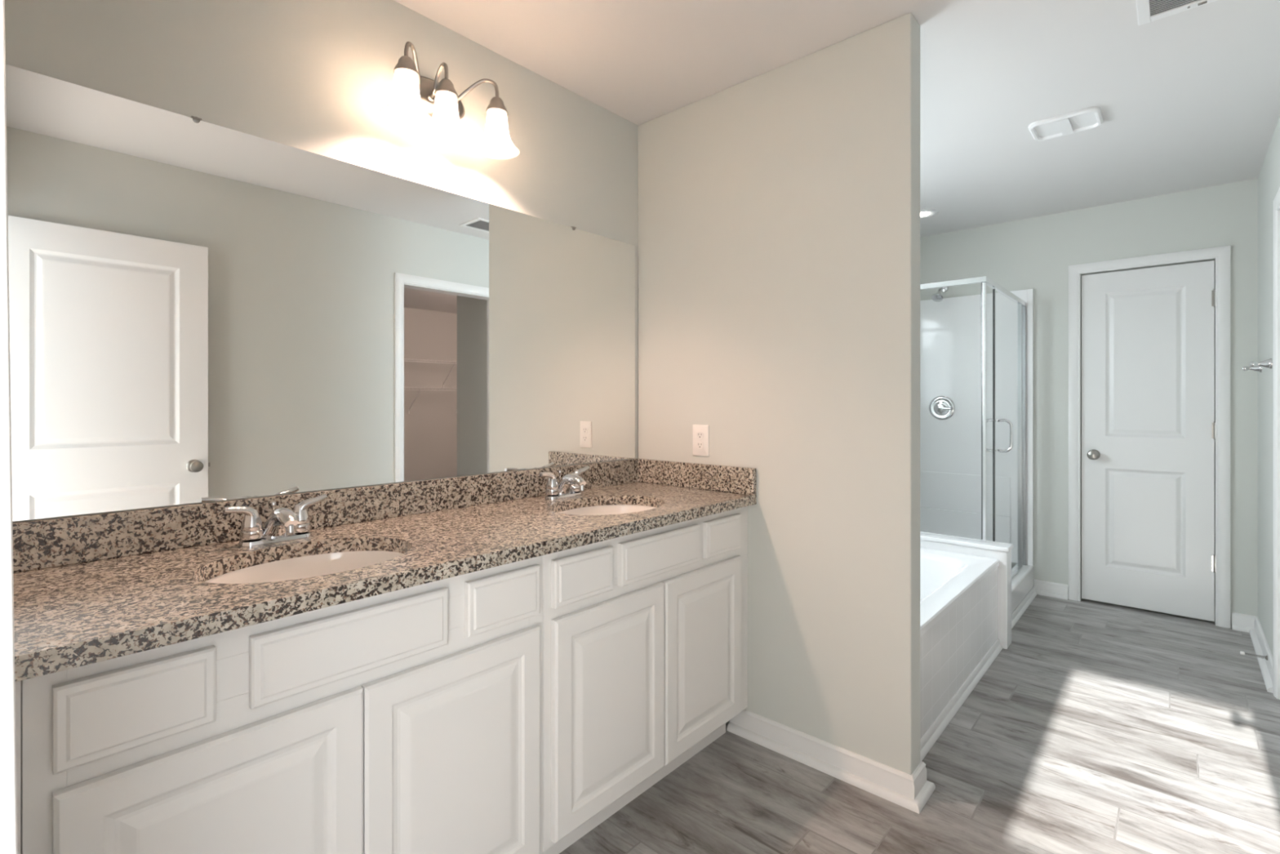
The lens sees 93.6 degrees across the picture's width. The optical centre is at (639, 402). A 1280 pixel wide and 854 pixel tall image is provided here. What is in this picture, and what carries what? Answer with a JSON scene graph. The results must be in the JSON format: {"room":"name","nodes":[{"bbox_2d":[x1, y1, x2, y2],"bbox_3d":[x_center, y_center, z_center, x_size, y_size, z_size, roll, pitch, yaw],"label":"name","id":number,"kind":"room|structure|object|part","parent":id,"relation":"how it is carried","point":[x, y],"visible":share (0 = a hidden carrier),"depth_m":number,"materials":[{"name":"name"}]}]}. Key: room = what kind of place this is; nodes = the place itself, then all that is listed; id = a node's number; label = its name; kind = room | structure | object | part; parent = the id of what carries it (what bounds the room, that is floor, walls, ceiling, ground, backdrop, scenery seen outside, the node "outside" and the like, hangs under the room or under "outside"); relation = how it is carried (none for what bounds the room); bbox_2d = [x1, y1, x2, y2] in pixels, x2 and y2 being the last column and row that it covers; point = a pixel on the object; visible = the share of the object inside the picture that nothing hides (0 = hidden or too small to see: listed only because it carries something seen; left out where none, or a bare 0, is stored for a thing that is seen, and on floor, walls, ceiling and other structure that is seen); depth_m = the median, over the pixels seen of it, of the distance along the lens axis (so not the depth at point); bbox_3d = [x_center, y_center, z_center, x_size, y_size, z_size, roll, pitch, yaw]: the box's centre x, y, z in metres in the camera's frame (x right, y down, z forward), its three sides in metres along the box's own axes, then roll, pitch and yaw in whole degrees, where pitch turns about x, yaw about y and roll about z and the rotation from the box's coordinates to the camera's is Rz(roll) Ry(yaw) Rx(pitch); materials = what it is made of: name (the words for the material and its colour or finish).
{"room":"bathroom","nodes":[
{"label":"bathroom","id":0,"kind":"room"},
{"bbox_2d":[4,0,638,522],"bbox_3d":[0.191,0.015,2.932,0.128,2.440,4.860,0,0,42],"label":"wall","id":1,"kind":"structure","parent":0,"point":[317,77],"depth_m":1.69,"materials":[{"name":"paint"}]},
{"bbox_2d":[5,64,635,521],"bbox_3d":[-0.660,-0.221,1.879,0.010,0.920,1.909,0,0,42],"label":"wall mirror","id":2,"kind":"object","parent":1,"relation":"attached to","point":[200,311],"visible":1,"depth_m":1.54,"materials":[{"name":"silver mirror"}]},
{"bbox_2d":[12,457,638,572],"bbox_3d":[-0.649,0.291,1.884,0.020,0.098,1.935,0,0,42],"label":"backsplash","id":3,"kind":"structure","parent":1,"relation":"attached to","point":[60,541],"depth_m":1.48,"materials":[{"name":"stone"}]},
{"bbox_2d":[378,41,519,159],"bbox_3d":[-0.580,-0.916,1.825,0.203,0.226,0.444,0,0,42],"label":"vanity light","id":4,"kind":"object","parent":1,"relation":"attached to","point":[416,100],"visible":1,"depth_m":1.80,"materials":[{"name":"white glass"}]},
{"bbox_3d":[-0.658,-0.862,1.692,0.142,0.118,0.142,0,0,42],"label":"lamp shade","id":5,"kind":"part","parent":4,"relation":"part of","materials":[{"name":"white glass"}]},
{"bbox_2d":[393,55,418,79],"bbox_3d":[-0.658,-0.947,1.692,0.068,0.049,0.068,0,0,42],"label":"socket","id":6,"kind":"object","parent":4,"relation":"attached to","point":[405,65],"depth_m":1.67,"materials":[{"name":"silver metal"}]},
{"bbox_3d":[-0.665,-0.986,1.763,0.025,0.086,0.154,0,0,-10],"label":"arm","id":7,"kind":"part","parent":4,"relation":"part of","materials":[{"name":"silver metal"}]},
{"bbox_3d":[-0.619,-0.981,1.837,0.098,0.096,0.024,0,0,42],"label":"arm","id":8,"kind":"part","parent":4,"relation":"part of","materials":[{"name":"silver metal"}]},
{"bbox_3d":[-0.645,-0.955,1.882,0.029,0.120,0.230,0,0,42],"label":"plate","id":9,"kind":"part","parent":4,"relation":"part of","materials":[{"name":"silver metal"}]},
{"bbox_3d":[-0.584,-0.862,1.811,0.142,0.118,0.142,0,0,42],"label":"lamp shade","id":10,"kind":"part","parent":4,"relation":"part of","materials":[{"name":"white glass"}]},
{"bbox_2d":[434,78,457,99],"bbox_3d":[-0.584,-0.947,1.811,0.068,0.049,0.068,0,0,42],"label":"socket","id":11,"kind":"object","parent":4,"relation":"attached to","point":[446,87],"depth_m":1.79,"materials":[{"name":"silver metal"}]},
{"bbox_3d":[-0.528,-0.986,1.915,0.155,0.086,0.025,0,0,3],"label":"arm","id":12,"kind":"part","parent":4,"relation":"part of","materials":[{"name":"silver metal"}]},
{"bbox_3d":[-0.457,-0.862,1.917,0.142,0.118,0.142,0,0,42],"label":"lamp shade","id":13,"kind":"part","parent":4,"relation":"part of","materials":[{"name":"white glass"}]},
{"bbox_2d":[485,96,507,115],"bbox_3d":[-0.457,-0.947,1.917,0.068,0.049,0.068,0,0,42],"label":"socket","id":14,"kind":"object","parent":4,"relation":"attached to","point":[496,105],"depth_m":1.89,"materials":[{"name":"silver metal"}]},
{"bbox_2d":[638,13,919,774],"bbox_3d":[0.444,0.015,2.267,1.137,2.440,0.093,0,0,42],"label":"wall","id":15,"kind":"structure","parent":0,"point":[779,208],"depth_m":2.08,"materials":[{"name":"paint"}]},
{"bbox_2d":[692,424,709,456],"bbox_3d":[0.240,0.150,2.381,0.078,0.124,0.009,0,0,42],"label":"wall outlet","id":16,"kind":"object","parent":15,"relation":"attached to","point":[700,433],"visible":1,"depth_m":2.38,"materials":[{"name":"white plastic"}]},
{"bbox_2d":[696,431,703,439],"bbox_3d":[0.238,0.131,2.379,0.033,0.029,0.003,0,0,42],"label":"receptacle","id":17,"kind":"object","parent":16,"relation":"attached to","point":[700,435],"depth_m":2.38,"materials":[{"name":"white plastic"}]},
{"bbox_2d":[696,441,703,448],"bbox_3d":[0.238,0.170,2.379,0.033,0.029,0.003,0,0,42],"label":"receptacle","id":18,"kind":"object","parent":16,"relation":"attached to","point":[700,445],"depth_m":2.38,"materials":[{"name":"white plastic"}]},
{"bbox_2d":[726,709,935,813],"bbox_3d":[0.636,1.192,2.094,0.687,0.087,0.161,0,0,42],"label":"baseboard","id":19,"kind":"structure","parent":15,"relation":"attached to","point":[912,792],"depth_m":1.99,"materials":[{"name":"paint"}]},
{"bbox_2d":[393,0,1279,236],"bbox_3d":[1.639,-1.255,0.276,5.830,0.100,7.400,0,0,42],"label":"ceiling","id":20,"kind":"structure","parent":0,"point":[1189,100],"depth_m":2.17,"materials":[{"name":"paint"}]},
{"bbox_2d":[920,209,937,217],"bbox_3d":[1.807,-1.198,3.833,0.170,0.014,0.170,0,0,42],"label":"recessed light","id":21,"kind":"object","parent":20,"relation":"in","point":[923,213],"visible":0.66,"depth_m":3.80,"materials":[{"name":"glass"}]},
{"bbox_2d":[1028,106,1103,141],"bbox_3d":[1.835,-1.196,2.592,0.250,0.016,0.210,0,0,42],"label":"exhaust fan","id":22,"kind":"object","parent":20,"relation":"attached to","point":[1091,117],"visible":1,"depth_m":2.58,"materials":[{"name":"plastic"}]},
{"bbox_2d":[1135,0,1217,26],"bbox_3d":[1.584,-1.199,1.732,0.236,0.012,0.274,0,0,42],"label":"ceiling vent","id":23,"kind":"object","parent":20,"relation":"in","point":[1148,11],"visible":1,"depth_m":1.82,"materials":[{"name":"metal"}]},
{"bbox_3d":[1.676,-1.196,1.808,0.043,0.005,0.006,0,0,42],"label":"damper lever","id":24,"kind":"part","parent":23,"relation":"part of","materials":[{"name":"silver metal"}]},
{"bbox_2d":[559,594,1279,853],"bbox_3d":[1.705,1.275,0.351,5.830,0.080,7.200,0,0,42],"label":"floor","id":25,"kind":"structure","parent":0,"point":[1100,727],"depth_m":2.01,"materials":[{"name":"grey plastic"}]},
{"bbox_2d":[14,555,542,853],"bbox_3d":[-0.766,0.806,1.337,0.574,0.858,0.966,0,0,42],"label":"vanity cabinet","id":26,"kind":"object","parent":25,"relation":"on","point":[409,720],"depth_m":1.10,"materials":[{"name":"white wood"}]},
{"bbox_3d":[-0.882,0.806,0.824,0.018,0.858,0.046,0,0,42],"label":"filler strip","id":27,"kind":"part","parent":26,"relation":"part of","materials":[{"name":"white wood"}]},
{"bbox_3d":[-0.766,0.464,0.921,0.020,0.122,0.192,0,0,42],"label":"drawer","id":28,"kind":"part","parent":26,"relation":"part of","materials":[{"name":"white wood"}]},
{"bbox_3d":[-0.686,0.838,1.010,0.020,0.565,0.432,0,0,42],"label":"cabinet door","id":29,"kind":"part","parent":26,"relation":"part of","materials":[{"name":"white wood"}]},
{"bbox_3d":[-0.544,0.464,1.169,0.020,0.122,0.372,0,0,42],"label":"drawer","id":30,"kind":"part","parent":26,"relation":"part of","materials":[{"name":"white wood"}]},
{"bbox_2d":[12,457,756,681],"bbox_3d":[-0.436,0.308,1.693,0.591,0.132,1.935,0,0,42],"label":"countertop","id":31,"kind":"structure","parent":26,"relation":"on","point":[91,588],"depth_m":1.36,"materials":[{"name":"brown stone"}]},
{"bbox_2d":[222,493,328,546],"bbox_3d":[-0.864,0.288,1.452,0.133,0.104,0.227,0,0,42],"label":"faucet","id":32,"kind":"object","parent":31,"relation":"on","point":[282,524],"visible":1,"depth_m":1.44,"materials":[{"name":"silver metal"}]},
{"bbox_3d":[-0.941,0.283,1.425,0.049,0.083,0.084,0,0,42],"label":"handle","id":33,"kind":"part","parent":32,"relation":"part of","materials":[{"name":"silver metal"}]},
{"bbox_3d":[-0.910,0.285,1.492,0.012,0.079,0.012,0,0,42],"label":"lift rod","id":34,"kind":"part","parent":32,"relation":"part of","materials":[{"name":"silver metal"}]},
{"bbox_3d":[-0.894,0.333,1.478,0.054,0.014,0.160,0,0,42],"label":"plate","id":35,"kind":"part","parent":32,"relation":"part of","materials":[{"name":"silver metal"}]},
{"bbox_3d":[-0.864,0.294,1.451,0.131,0.081,0.072,0,0,42],"label":"spout","id":36,"kind":"part","parent":32,"relation":"part of","materials":[{"name":"silver metal"}]},
{"bbox_3d":[-0.846,0.280,1.531,0.049,0.088,0.086,0,0,42],"label":"handle","id":37,"kind":"part","parent":32,"relation":"part of","materials":[{"name":"silver metal"}]},
{"bbox_2d":[204,550,403,583],"bbox_3d":[-0.721,0.455,1.323,0.370,0.160,0.471,0,0,42],"label":"sink","id":38,"kind":"object","parent":31,"relation":"in","point":[311,566],"visible":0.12,"depth_m":1.46,"materials":[{"name":"ceramic"}]},
{"bbox_2d":[539,465,590,499],"bbox_3d":[-0.245,0.288,2.142,0.133,0.104,0.227,0,0,42],"label":"faucet","id":39,"kind":"object","parent":31,"relation":"on","point":[571,485],"visible":1,"depth_m":2.12,"materials":[{"name":"silver metal"}]},
{"bbox_3d":[-0.322,0.283,2.115,0.049,0.083,0.084,0,0,42],"label":"handle","id":40,"kind":"part","parent":39,"relation":"part of","materials":[{"name":"silver metal"}]},
{"bbox_3d":[-0.275,0.333,2.168,0.054,0.014,0.160,0,0,42],"label":"plate","id":41,"kind":"part","parent":39,"relation":"part of","materials":[{"name":"silver metal"}]},
{"bbox_3d":[-0.245,0.294,2.141,0.131,0.081,0.072,0,0,42],"label":"spout","id":42,"kind":"part","parent":39,"relation":"part of","materials":[{"name":"silver metal"}]},
{"bbox_3d":[-0.227,0.280,2.221,0.049,0.088,0.086,0,0,42],"label":"handle","id":43,"kind":"part","parent":39,"relation":"part of","materials":[{"name":"silver metal"}]},
{"bbox_2d":[558,504,656,515],"bbox_3d":[-0.105,0.455,2.009,0.370,0.160,0.471,0,0,42],"label":"sink","id":44,"kind":"object","parent":31,"relation":"in","point":[610,508],"visible":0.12,"depth_m":2.19,"materials":[{"name":"ceramic"}]},
{"bbox_3d":[-0.396,0.838,1.334,0.020,0.565,0.432,0,0,42],"label":"cabinet door","id":45,"kind":"part","parent":26,"relation":"part of","materials":[{"name":"white wood"}]},
{"bbox_3d":[-0.319,0.464,1.419,0.020,0.122,0.203,0,0,42],"label":"drawer","id":46,"kind":"part","parent":26,"relation":"part of","materials":[{"name":"white wood"}]},
{"bbox_2d":[540,506,747,853],"bbox_3d":[-0.119,0.806,2.057,0.574,0.858,0.968,0,0,42],"label":"vanity cabinet","id":47,"kind":"object","parent":25,"relation":"on","point":[642,630],"depth_m":1.75,"materials":[{"name":"white wood"}]},
{"bbox_3d":[-0.149,0.464,1.609,0.020,0.122,0.211,0,0,42],"label":"drawer","id":48,"kind":"part","parent":47,"relation":"part of","materials":[{"name":"white wood"}]},
{"bbox_3d":[-0.074,0.838,1.692,0.020,0.565,0.436,0,0,42],"label":"cabinet door","id":49,"kind":"part","parent":47,"relation":"part of","materials":[{"name":"white wood"}]},
{"bbox_3d":[0.070,0.464,1.853,0.020,0.122,0.377,0,0,42],"label":"drawer","id":50,"kind":"part","parent":47,"relation":"part of","materials":[{"name":"white wood"}]},
{"bbox_3d":[0.218,0.838,2.019,0.020,0.565,0.431,0,0,42],"label":"cabinet door","id":51,"kind":"part","parent":47,"relation":"part of","materials":[{"name":"white wood"}]},
{"bbox_3d":[0.291,0.464,2.099,0.020,0.122,0.214,0,0,42],"label":"drawer","id":52,"kind":"part","parent":47,"relation":"part of","materials":[{"name":"white wood"}]},
{"bbox_3d":[0.380,0.756,2.230,0.018,0.758,0.045,0,0,42],"label":"filler strip","id":53,"kind":"part","parent":47,"relation":"part of","materials":[{"name":"white wood"}]},
{"bbox_2d":[920,567,997,738],"bbox_3d":[1.320,1.027,2.504,0.020,0.416,1.428,0,0,42],"label":"tub apron","id":54,"kind":"object","parent":25,"relation":"on","point":[951,649],"visible":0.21,"depth_m":2.45,"materials":[{"name":"white ceramic"}]},
{"bbox_2d":[920,546,999,636],"bbox_3d":[0.932,0.968,2.852,1.078,0.360,1.426,0,0,42],"label":"bathtub","id":55,"kind":"object","parent":25,"relation":"on","point":[946,578],"visible":0.15,"depth_m":2.88,"materials":[{"name":"white plastic"}]},
{"bbox_2d":[920,286,1033,613],"bbox_3d":[1.822,0.199,3.867,1.049,2.073,1.047,0,0,42],"label":"shower stall","id":56,"kind":"object","parent":25,"relation":"on","point":[950,328],"visible":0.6,"depth_m":4.14,"materials":[{"name":"white plastic"}]},
{"bbox_3d":[2.134,0.038,4.219,0.101,0.060,0.046,0,0,42],"label":"lever","id":57,"kind":"part","parent":56,"relation":"part of","materials":[{"name":"silver metal"}]},
{"bbox_3d":[2.114,-0.795,4.212,0.056,0.086,0.143,0,0,42],"label":"shower arm","id":58,"kind":"part","parent":56,"relation":"part of","materials":[{"name":"silver metal"}]},
{"bbox_2d":[920,275,1026,579],"bbox_3d":[1.802,0.202,3.824,1.075,1.709,1.094,0,0,42],"label":"shower door frame","id":59,"kind":"structure","parent":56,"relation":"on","point":[1021,306],"depth_m":3.29,"materials":[{"name":"metal"}]},
{"bbox_3d":[1.778,-0.639,3.846,1.010,0.028,1.094,0,0,42],"label":"header rail","id":60,"kind":"part","parent":59,"relation":"part of","materials":[{"name":"metal"}]},
{"bbox_3d":[1.788,0.050,3.119,0.016,1.348,0.014,0,0,42],"label":"corner post","id":61,"kind":"part","parent":59,"relation":"part of","materials":[{"name":"metal"}]},
{"bbox_3d":[1.978,0.182,3.331,0.154,0.185,0.015,0,0,42],"label":"door handle","id":62,"kind":"part","parent":59,"relation":"part of","materials":[{"name":"silver metal"}]},
{"bbox_2d":[920,638,1002,760],"bbox_3d":[1.335,1.212,2.491,0.020,0.047,1.430,0,0,42],"label":"baseboard","id":63,"kind":"structure","parent":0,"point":[939,725],"depth_m":2.43,"materials":[{"name":"paint"}]},
{"bbox_2d":[920,539,1011,648],"bbox_3d":[1.458,0.991,3.415,1.111,0.488,0.110,0,0,42],"label":"wall","id":64,"kind":"structure","parent":0,"point":[1004,569],"depth_m":3.03,"materials":[{"name":"white paint"}]},
{"bbox_2d":[920,533,1013,551],"bbox_3d":[1.461,0.736,3.412,1.119,0.022,0.126,0,0,42],"label":"ledge","id":65,"kind":"object","parent":64,"relation":"on","point":[993,545],"visible":0.45,"depth_m":3.12,"materials":[{"name":"white plastic"}]},
{"bbox_2d":[920,177,1257,627],"bbox_3d":[2.586,0.015,3.968,2.310,2.440,0.120,0,0,42],"label":"wall","id":66,"kind":"structure","parent":0,"point":[1037,253],"depth_m":3.75,"materials":[{"name":"paint"}]},
{"bbox_2d":[1011,586,1037,628],"bbox_3d":[2.226,1.212,3.514,0.020,0.047,1.035,0,0,42],"label":"baseboard","id":67,"kind":"structure","parent":66,"relation":"attached to","point":[1017,613],"depth_m":3.57,"materials":[{"name":"paint"}]},
{"bbox_2d":[1034,578,1068,599],"bbox_3d":[2.620,1.192,3.833,0.180,0.087,0.034,0,0,42],"label":"baseboard","id":68,"kind":"structure","parent":66,"relation":"attached to","point":[1053,589],"depth_m":3.83,"materials":[{"name":"paint"}]},
{"bbox_2d":[1081,260,1215,621],"bbox_3d":[2.994,0.213,3.561,0.622,2.013,0.179,0,0,42],"label":"door","id":69,"kind":"structure","parent":66,"relation":"in","point":[1148,423],"depth_m":3.54,"materials":[{"name":"paint"}]},
{"bbox_3d":[2.778,0.320,3.682,0.064,0.064,0.072,0,0,42],"label":"knob","id":70,"kind":"part","parent":69,"relation":"part of","materials":[{"name":"silver metal"}]},
{"bbox_2d":[1068,245,1231,628],"bbox_3d":[2.965,0.188,3.534,0.727,2.095,0.018,0,0,42],"label":"door frame","id":71,"kind":"structure","parent":66,"relation":"attached to","point":[1222,255],"depth_m":3.33,"materials":[{"name":"paint"}]},
{"bbox_2d":[1257,115,1279,655],"bbox_3d":[1.780,0.015,1.426,0.115,2.440,4.740,0,0,42],"label":"wall","id":72,"kind":"structure","parent":0,"point":[1268,179],"depth_m":2.91,"materials":[{"name":"paint"}]},
{"bbox_2d":[1241,365,1262,373],"bbox_3d":[3.160,-0.177,3.103,0.071,0.048,0.048,0,0,42],"label":"post","id":73,"kind":"object","parent":72,"relation":"attached to","point":[1258,368],"visible":0.87,"depth_m":3.09,"materials":[{"name":"silver metal"}]},
{"bbox_2d":[1231,612,1272,693],"bbox_3d":[2.975,1.192,2.919,0.100,0.087,0.920,0,0,42],"label":"baseboard","id":74,"kind":"structure","parent":72,"relation":"attached to","point":[1250,624],"depth_m":3.02,"materials":[{"name":"paint"}]},
{"bbox_2d":[1240,650,1267,660],"bbox_3d":[2.836,1.167,2.776,0.089,0.022,0.022,0,0,42],"label":"door stop","id":75,"kind":"object","parent":72,"relation":"attached to","point":[1241,651],"visible":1,"depth_m":2.78,"materials":[{"name":"silver metal"}]},
{"bbox_2d":[1249,358,1272,368],"bbox_3d":[2.851,-0.177,2.759,0.071,0.048,0.048,0,0,42],"label":"post","id":76,"kind":"object","parent":72,"relation":"attached to","point":[1268,363],"visible":1,"depth_m":2.74,"materials":[{"name":"silver metal"}]},
{"bbox_2d":[1272,187,1279,699],"bbox_3d":[2.438,0.188,2.259,0.018,2.095,0.780,0,0,42],"label":"door frame","id":77,"kind":"structure","parent":72,"relation":"attached to","point":[1276,203],"depth_m":2.51,"materials":[{"name":"paint"}]},
{"bbox_3d":[-0.575,0.015,0.435,2.067,2.440,0.120,0,0,42],"label":"wall","id":78,"kind":"structure","parent":0,"visible":0},
{"bbox_2d":[0,0,17,853],"bbox_3d":[-0.139,0.180,0.134,0.957,2.110,0.050,0,0,42],"label":"door frame","id":79,"kind":"structure","parent":78,"relation":"attached to","point":[8,802],"depth_m":0.42,"materials":[{"name":"paint"}]}
]}

